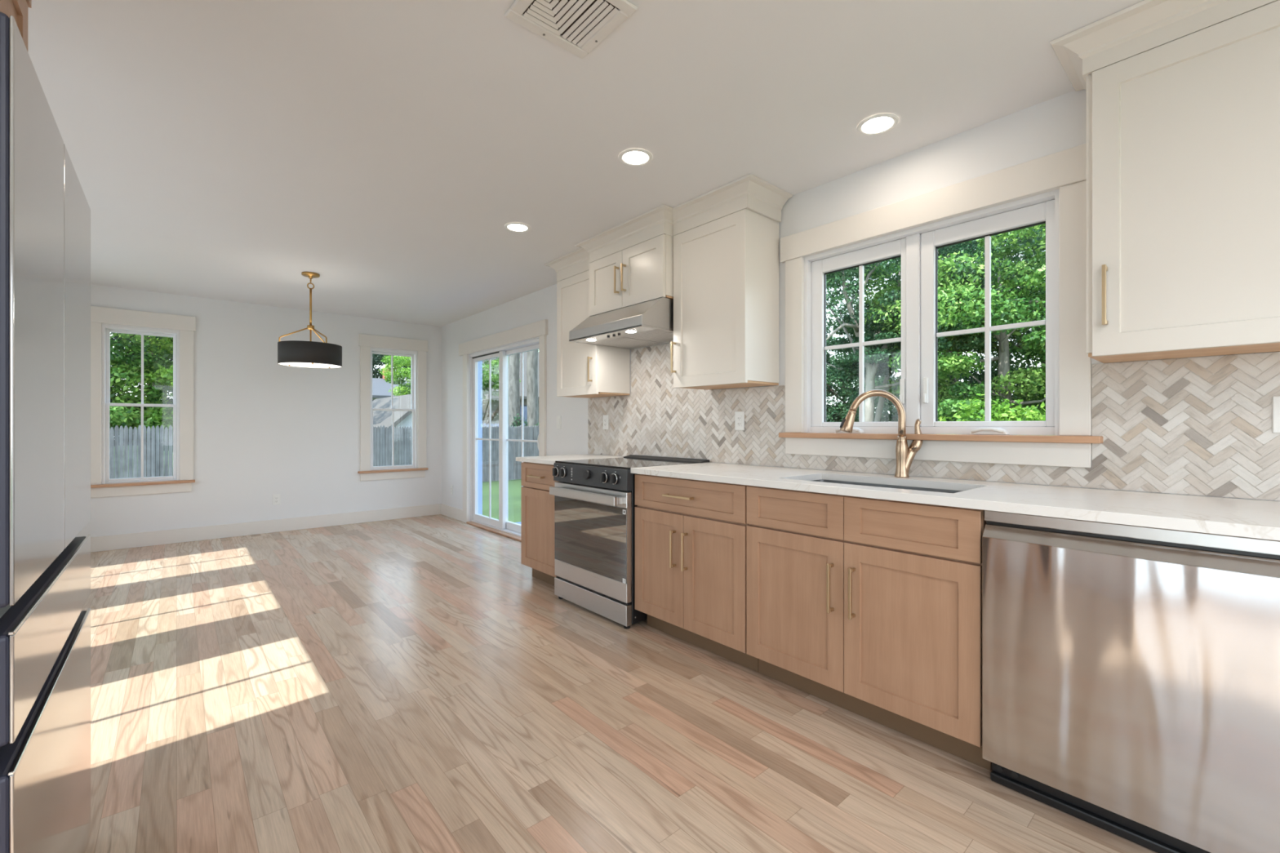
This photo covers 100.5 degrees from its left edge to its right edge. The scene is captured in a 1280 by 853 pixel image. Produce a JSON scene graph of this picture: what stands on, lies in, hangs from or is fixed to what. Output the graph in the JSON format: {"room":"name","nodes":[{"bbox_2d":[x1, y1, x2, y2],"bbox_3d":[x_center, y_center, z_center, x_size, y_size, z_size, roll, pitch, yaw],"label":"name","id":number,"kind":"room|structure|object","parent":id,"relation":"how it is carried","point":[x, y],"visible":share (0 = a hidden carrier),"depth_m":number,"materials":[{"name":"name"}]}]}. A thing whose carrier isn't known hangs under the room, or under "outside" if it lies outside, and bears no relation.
{"room":"kitchen","nodes":[
{"label":"kitchen","id":0,"kind":"room"},
{"bbox_2d":[0,0,31,50],"bbox_3d":[-1.589,-0.070,0.810,0.854,2.438,1.024,0,0,-41],"label":"tall cabinet","id":1,"kind":"object","parent":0,"point":[18,9],"visible":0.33,"depth_m":1.37,"materials":[{"name":"brown wood"}]},
{"bbox_2d":[75,284,441,537],"bbox_3d":[-4.034,-0.070,5.782,3.705,2.440,0.150,0,0,-41],"label":"wall","id":2,"kind":"structure","parent":0,"point":[263,428],"depth_m":5.72,"materials":[{"name":"paint"}]},
{"bbox_2d":[90,306,195,497],"bbox_3d":[-4.762,-0.215,5.089,0.794,1.741,0.160,0,0,-41],"label":"window","id":3,"kind":"structure","parent":2,"relation":"in","point":[182,477],"depth_m":5.07,"materials":[{"name":"paint"}]},
{"bbox_2d":[90,503,440,552],"bbox_3d":[-3.980,1.081,5.720,3.673,0.137,0.016,0,0,-41],"label":"baseboard","id":4,"kind":"structure","parent":2,"relation":"attached to","point":[105,543],"depth_m":5.60,"materials":[{"name":"paint"}]},
{"bbox_2d":[272,493,280,505],"bbox_3d":[-3.934,0.799,5.763,0.072,0.116,0.009,0,0,-41],"label":"power outlet","id":5,"kind":"object","parent":2,"relation":"attached to","point":[276,498],"visible":1,"depth_m":5.76,"materials":[{"name":"white plastic"}]},
{"bbox_2d":[274,496,278,502],"bbox_3d":[-3.933,0.799,5.761,0.033,0.068,0.003,0,0,-41],"label":"receptacle","id":6,"kind":"object","parent":5,"relation":"attached to","point":[276,498],"depth_m":5.76,"materials":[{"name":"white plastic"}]},
{"bbox_2d":[357,333,427,480],"bbox_3d":[-3.049,-0.215,6.580,0.808,1.741,0.160,0,0,-41],"label":"window","id":7,"kind":"structure","parent":2,"relation":"in","point":[367,472],"depth_m":6.59,"materials":[{"name":"paint"}]},
{"bbox_2d":[27,0,1143,326],"bbox_3d":[-0.855,-1.365,2.129,4.005,0.150,9.835,0,0,-41],"label":"ceiling","id":8,"kind":"structure","parent":0,"point":[385,151],"depth_m":2.21,"materials":[{"name":"paint"}]},
{"bbox_2d":[277,271,342,368],"bbox_3d":[-2.793,-0.897,4.516,0.465,0.784,0.465,0,0,-41],"label":"pendant lamp","id":9,"kind":"object","parent":8,"relation":"hanging from","point":[295,353],"visible":1,"depth_m":4.38,"materials":[{"name":"black fabric"}]},
{"bbox_2d":[278,362,341,368],"bbox_3d":[-2.793,-0.517,4.516,0.458,0.003,0.458,0,0,-41],"label":"diffuser","id":10,"kind":"object","parent":9,"relation":"attached to","point":[305,365],"depth_m":4.54,"materials":[{"name":"white plastic"}]},
{"bbox_2d":[504,222,530,232],"bbox_3d":[-0.796,-1.287,3.458,0.164,0.006,0.164,0,0,-41],"label":"recessed light","id":11,"kind":"object","parent":8,"relation":"in","point":[517,227],"visible":1,"depth_m":3.46,"materials":[{"name":"beige plastic"}]},
{"bbox_2d":[504,0,637,58],"bbox_3d":[-0.216,-1.283,1.651,0.298,0.013,0.298,0,0,-41],"label":"ceiling vent","id":12,"kind":"object","parent":8,"relation":"in","point":[586,24],"visible":1,"depth_m":1.68,"materials":[{"name":"metal"}]},
{"bbox_2d":[618,148,653,166],"bbox_3d":[-0.021,-1.287,2.557,0.164,0.006,0.164,0,0,-41],"label":"recessed light","id":13,"kind":"object","parent":8,"relation":"in","point":[635,157],"visible":1,"depth_m":2.55,"materials":[{"name":"beige plastic"}]},
{"bbox_2d":[857,113,898,135],"bbox_3d":[1.016,-1.287,2.279,0.164,0.006,0.164,0,0,-41],"label":"recessed light","id":14,"kind":"object","parent":8,"relation":"in","point":[871,125],"visible":1,"depth_m":2.27,"materials":[{"name":"white plastic"}]},
{"bbox_2d":[81,514,1157,852],"bbox_3d":[-0.855,1.210,2.129,4.005,0.120,9.835,0,0,-41],"label":"floor","id":15,"kind":"structure","parent":0,"point":[408,685],"depth_m":1.98,"materials":[{"name":"brown wood"}]},
{"bbox_2d":[0,11,91,852],"bbox_3d":[-1.540,0.263,0.856,0.840,1.775,0.932,0,0,-41],"label":"refrigerator","id":16,"kind":"object","parent":15,"relation":"on","point":[45,211],"visible":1,"depth_m":0.93,"materials":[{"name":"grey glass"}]},
{"bbox_2d":[520,462,558,585],"bbox_3d":[-0.493,0.709,3.996,0.677,0.881,0.531,0,0,-41],"label":"base cabinet","id":17,"kind":"object","parent":15,"relation":"on","point":[537,505],"visible":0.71,"depth_m":3.83,"materials":[{"name":"brown wood"}]},
{"bbox_2d":[515,453,623,465],"bbox_3d":[-0.497,0.251,4.013,0.669,0.030,0.573,0,0,-41],"label":"countertop","id":18,"kind":"structure","parent":17,"relation":"on","point":[546,460],"depth_m":3.96,"materials":[{"name":"white stone"}]},
{"bbox_2d":[549,454,709,628],"bbox_3d":[-0.087,0.684,3.477,0.750,0.932,0.772,0,0,-41],"label":"electric range","id":19,"kind":"object","parent":15,"relation":"on","point":[594,499],"visible":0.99,"depth_m":3.21,"materials":[{"name":"silver metal"}]},
{"bbox_2d":[555,457,697,469],"bbox_3d":[-0.095,0.240,3.470,0.584,0.010,0.772,0,0,-41],"label":"cooktop","id":20,"kind":"object","parent":19,"relation":"in","point":[623,463],"depth_m":3.41,"materials":[{"name":"glass"}]},
{"bbox_2d":[635,473,758,671],"bbox_3d":[0.451,0.709,2.911,0.677,0.881,0.776,0,0,-41],"label":"base cabinet","id":21,"kind":"object","parent":15,"relation":"on","point":[691,534],"visible":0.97,"depth_m":2.67,"materials":[{"name":"brown wood"}]},
{"bbox_2d":[746,485,991,770],"bbox_3d":[1.016,0.709,2.263,0.677,0.881,0.938,0,0,-41],"label":"base cabinet","id":22,"kind":"object","parent":15,"relation":"on","point":[869,608],"visible":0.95,"depth_m":1.99,"materials":[{"name":"brown wood"}]},
{"bbox_2d":[630,462,1279,540],"bbox_3d":[1.001,0.251,2.292,0.669,0.030,2.443,0,0,-41],"label":"countertop","id":23,"kind":"structure","parent":22,"relation":"on","point":[1242,517],"depth_m":1.77,"materials":[{"name":"white stone"}]},
{"bbox_2d":[840,389,923,477],"bbox_3d":[1.110,0.034,2.452,0.373,0.403,0.061,0,0,5],"label":"kitchen faucet","id":24,"kind":"object","parent":23,"relation":"on","point":[904,455],"visible":1,"depth_m":2.43,"materials":[{"name":"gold metal"}]},
{"bbox_2d":[894,435,916,477],"bbox_3d":[1.221,0.142,2.449,0.098,0.188,0.061,0,0,-12],"label":"faucet","id":25,"kind":"object","parent":24,"relation":"attached to","point":[904,455],"depth_m":2.42,"materials":[{"name":"gold metal"}]},
{"bbox_2d":[813,479,963,493],"bbox_3d":[0.999,0.366,2.253,0.427,0.200,0.772,0,0,-41],"label":"sink","id":26,"kind":"object","parent":23,"relation":"in","point":[820,480],"visible":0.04,"depth_m":2.40,"materials":[{"name":"silver metal"}]},
{"bbox_2d":[982,510,1279,852],"bbox_3d":[1.536,0.709,1.675,0.653,0.878,0.615,0,0,-41],"label":"dishwasher","id":27,"kind":"object","parent":15,"relation":"on","point":[1131,674],"visible":0.92,"depth_m":1.42,"materials":[{"name":"silver metal"}]},
{"bbox_2d":[441,89,1279,521],"bbox_3d":[0.599,-0.070,3.394,0.150,2.440,9.835,0,0,-41],"label":"wall","id":28,"kind":"structure","parent":0,"point":[1059,123],"depth_m":2.81,"materials":[{"name":"paint"}]},
{"bbox_2d":[440,503,462,521],"bbox_3d":[-2.348,1.081,6.655,0.016,0.137,0.714,0,0,-41],"label":"baseboard","id":29,"kind":"structure","parent":28,"relation":"attached to","point":[446,510],"depth_m":6.64,"materials":[{"name":"paint"}]},
{"bbox_2d":[450,484,453,494],"bbox_3d":[-2.363,0.805,6.676,0.009,0.116,0.072,0,0,-41],"label":"power outlet","id":30,"kind":"object","parent":28,"relation":"attached to","point":[451,486],"visible":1,"depth_m":6.66,"materials":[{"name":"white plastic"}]},
{"bbox_2d":[458,319,547,541],"bbox_3d":[-1.463,0.082,5.749,0.194,2.137,2.005,0,0,-41],"label":"door","id":31,"kind":"structure","parent":28,"relation":"in","point":[503,526],"depth_m":5.82,"materials":[{"name":"paint"}]},
{"bbox_2d":[543,248,630,397],"bbox_3d":[-0.422,-0.759,4.145,0.385,1.058,0.612,0,0,-41],"label":"upper cabinet","id":32,"kind":"object","parent":28,"relation":"attached to","point":[583,370],"visible":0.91,"depth_m":4.02,"materials":[{"name":"beige paint"}]},
{"bbox_2d":[574,204,673,316],"bbox_3d":[0.009,-1.032,3.594,0.458,0.512,0.918,0,0,-41],"label":"upper cabinet","id":33,"kind":"object","parent":28,"relation":"attached to","point":[631,262],"visible":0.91,"depth_m":3.42,"materials":[{"name":"beige paint"}]},
{"bbox_2d":[568,297,673,349],"bbox_3d":[-0.030,-0.673,3.565,0.554,0.202,0.762,0,0,-41],"label":"range hood","id":34,"kind":"object","parent":33,"relation":"attached to","point":[651,322],"visible":0.9,"depth_m":3.37,"materials":[{"name":"silver metal"}]},
{"bbox_2d":[670,173,792,390],"bbox_3d":[0.499,-0.759,3.086,0.385,1.058,0.636,0,0,-41],"label":"upper cabinet","id":35,"kind":"object","parent":28,"relation":"attached to","point":[726,237],"visible":0.98,"depth_m":2.98,"materials":[{"name":"beige paint"}]},
{"bbox_2d":[587,342,1279,501],"bbox_3d":[0.896,-0.171,2.933,0.006,0.812,4.048,0,0,-41],"label":"tile backsplash","id":36,"kind":"structure","parent":28,"relation":"attached to","point":[1202,425],"depth_m":1.96,"materials":[{"name":"tile"}]},
{"bbox_2d":[603,414,608,429],"bbox_3d":[-0.276,-0.028,4.268,0.009,0.116,0.072,0,0,-41],"label":"power outlet","id":37,"kind":"object","parent":36,"relation":"attached to","point":[605,416],"visible":1,"depth_m":4.26,"materials":[{"name":"white plastic"}]},
{"bbox_2d":[604,417,606,426],"bbox_3d":[-0.278,-0.028,4.266,0.003,0.068,0.033,0,0,-41],"label":"receptacle","id":38,"kind":"object","parent":37,"relation":"attached to","point":[605,419],"depth_m":4.26,"materials":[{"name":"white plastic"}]},
{"bbox_2d":[734,411,744,430],"bbox_3d":[0.608,-0.030,3.253,0.009,0.116,0.072,0,0,-41],"label":"power outlet","id":39,"kind":"object","parent":36,"relation":"attached to","point":[739,415],"visible":1,"depth_m":3.25,"materials":[{"name":"white plastic"}]},
{"bbox_2d":[737,415,741,426],"bbox_3d":[0.606,-0.030,3.251,0.003,0.068,0.033,0,0,-41],"label":"receptacle","id":40,"kind":"object","parent":39,"relation":"attached to","point":[739,417],"depth_m":3.25,"materials":[{"name":"white plastic"}]},
{"bbox_2d":[1272,395,1279,433],"bbox_3d":[2.008,-0.035,1.644,0.009,0.116,0.072,0,0,-41],"label":"power outlet","id":41,"kind":"object","parent":36,"relation":"attached to","point":[1276,399],"visible":1,"depth_m":1.66,"materials":[{"name":"white plastic"}]},
{"bbox_2d":[778,143,1103,467],"bbox_3d":[1.293,-0.451,2.527,0.182,1.218,1.389,0,0,-41],"label":"window","id":42,"kind":"structure","parent":28,"relation":"in","point":[1063,211],"depth_m":2.40,"materials":[{"name":"paint"}]},
{"bbox_2d":[1049,0,1279,363],"bbox_3d":[1.797,-0.759,1.595,0.385,1.058,0.846,0,0,-41],"label":"upper cabinet","id":43,"kind":"object","parent":28,"relation":"attached to","point":[1183,96],"visible":1,"depth_m":1.61,"materials":[{"name":"beige paint"}]},
{"label":"outside","id":44,"kind":"structure","parent":0,"visible":0},
{"bbox_2d":[123,445,521,522],"bbox_3d":[-0.172,1.750,23.048,120.000,0.200,125.000,0,0,-41],"label":"lawn","id":45,"kind":"structure","parent":44,"point":[514,486],"depth_m":12.11,"materials":[{"name":"green plant"}]},
{"bbox_2d":[109,333,173,440],"bbox_3d":[-13.745,-2.134,13.105,6.183,7.700,6.498,0,0,-15],"label":"leafy tree","id":46,"kind":"object","parent":45,"relation":"on","point":[119,417],"visible":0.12,"depth_m":13.18,"materials":[{"name":"green plant"}]},
{"bbox_2d":[110,332,173,475],"bbox_3d":[-16.203,-2.799,17.716,9.407,8.997,9.635,0,0,-21],"label":"leafy tree","id":47,"kind":"object","parent":45,"relation":"on","point":[170,399],"visible":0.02,"depth_m":17.61,"materials":[{"name":"green plant"}]},
{"bbox_2d":[143,335,173,426],"bbox_3d":[-10.874,-1.639,13.515,3.567,6.677,3.721,0,0,-7],"label":"leafy tree","id":48,"kind":"object","parent":45,"relation":"on","point":[167,379],"visible":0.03,"depth_m":13.19,"materials":[{"name":"green plant"}]},
{"bbox_2d":[107,425,538,484],"bbox_3d":[-8.283,0.802,12.184,15.500,1.635,0.112,0,0,-41],"label":"picket fence","id":49,"kind":"object","parent":45,"relation":"on","point":[382,436],"visible":0.23,"depth_m":13.50,"materials":[{"name":"grey wood"}]},
{"bbox_2d":[372,368,410,400],"bbox_3d":[-18.171,-1.150,35.886,7.400,5.600,6.700,0,0,-41],"label":"house","id":50,"kind":"structure","parent":45,"relation":"on","point":[380,388],"depth_m":34.57,"materials":[{"name":"white"}]},
{"bbox_2d":[372,354,410,378],"bbox_3d":[-22.427,-3.875,41.139,9.970,11.151,10.878,0,0,45],"label":"leafy tree","id":51,"kind":"object","parent":45,"relation":"on","point":[375,361],"visible":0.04,"depth_m":40.76,"materials":[{"name":"green plant"}]},
{"bbox_2d":[372,394,411,428],"bbox_3d":[-9.748,0.210,21.675,2.950,2.880,7.200,0,0,-41],"label":"garage","id":52,"kind":"structure","parent":45,"relation":"on","point":[402,419],"depth_m":19.88,"materials":[{"name":"white"}]},
{"bbox_2d":[377,355,410,396],"bbox_3d":[-11.604,-1.604,27.207,3.630,6.608,3.599,0,0,-1],"label":"leafy tree","id":53,"kind":"object","parent":45,"relation":"on","point":[397,378],"visible":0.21,"depth_m":26.37,"materials":[{"name":"green plant"}]},
{"bbox_2d":[482,357,520,425],"bbox_3d":[-6.832,-1.037,22.927,3.651,5.513,3.493,0,0,-41],"label":"leafy tree","id":54,"kind":"object","parent":45,"relation":"on","point":[495,364],"visible":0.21,"depth_m":22.63,"materials":[{"name":"green plant"}]},
{"bbox_2d":[482,422,525,427],"bbox_3d":[-5.858,0.749,21.486,2.593,1.741,0.109,0,0,-22],"label":"fence","id":55,"kind":"object","parent":45,"relation":"on","point":[485,424],"visible":0.1,"depth_m":21.41,"materials":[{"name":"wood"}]},
{"bbox_2d":[482,351,538,426],"bbox_3d":[-6.692,-1.490,33.282,9.100,6.280,6.700,0,0,-41],"label":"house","id":56,"kind":"structure","parent":45,"relation":"on","point":[495,399],"depth_m":29.43,"materials":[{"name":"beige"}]},
{"bbox_2d":[508,353,524,426],"bbox_3d":[-4.476,-4.083,19.920,5.366,11.604,5.836,0,0,-41],"label":"tree","id":57,"kind":"object","parent":45,"relation":"on","point":[514,415],"visible":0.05,"depth_m":19.31,"materials":[{"name":"grey plant"}]},
{"bbox_2d":[523,349,538,426],"bbox_3d":[-4.095,-4.149,19.420,5.228,11.716,6.209,0,0,-41],"label":"tree","id":58,"kind":"object","parent":45,"relation":"on","point":[532,419],"visible":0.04,"depth_m":19.35,"materials":[{"name":"grey plant"}]},
{"bbox_2d":[826,355,899,422],"bbox_3d":[7.184,-0.474,18.931,4.237,4.348,3.971,0,0,32],"label":"leafy tree","id":59,"kind":"object","parent":45,"relation":"on","point":[836,413],"visible":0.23,"depth_m":18.03,"materials":[{"name":"green plant"}]},
{"bbox_2d":[826,291,983,422],"bbox_3d":[10.326,-2.015,21.312,6.952,7.430,6.483,0,0,12],"label":"leafy tree","id":60,"kind":"object","parent":45,"relation":"on","point":[840,304],"visible":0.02,"depth_m":21.69,"materials":[{"name":"green plant"}]},
{"bbox_2d":[826,234,1011,422],"bbox_3d":[5.630,-1.765,13.016,5.696,6.939,5.159,0,0,7],"label":"leafy tree","id":61,"kind":"object","parent":45,"relation":"on","point":[876,356],"visible":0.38,"depth_m":12.35,"materials":[{"name":"green plant"}]},
{"bbox_2d":[832,226,1045,434],"bbox_3d":[8.804,-2.591,14.789,6.909,8.582,6.301,0,0,10],"label":"leafy tree","id":62,"kind":"object","parent":45,"relation":"on","point":[892,416],"visible":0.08,"depth_m":13.97,"materials":[{"name":"green plant"}]},
{"bbox_2d":[864,223,1045,434],"bbox_3d":[7.777,-1.953,11.528,5.709,7.306,5.290,0,0,30],"label":"leafy tree","id":63,"kind":"object","parent":45,"relation":"on","point":[948,396],"visible":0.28,"depth_m":10.95,"materials":[{"name":"green plant"}]},
{"bbox_2d":[900,231,1045,399],"bbox_3d":[12.466,-3.233,16.644,8.186,9.866,8.034,0,0,33],"label":"leafy tree","id":64,"kind":"object","parent":45,"relation":"on","point":[1015,340],"visible":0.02,"depth_m":15.70,"materials":[{"name":"green plant"}]},
{"bbox_2d":[937,392,1059,435],"bbox_3d":[6.377,0.611,9.268,1.834,2.346,3.610,0,0,-41],"label":"hedge","id":65,"kind":"object","parent":45,"relation":"on","point":[978,415],"visible":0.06,"depth_m":8.91,"materials":[{"name":"green plant"}]},
{"bbox_2d":[991,224,1045,388],"bbox_3d":[10.156,-2.182,10.124,5.804,7.763,5.460,0,0,38],"label":"leafy tree","id":66,"kind":"object","parent":45,"relation":"on","point":[1040,277],"visible":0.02,"depth_m":10.74,"materials":[{"name":"green plant"}]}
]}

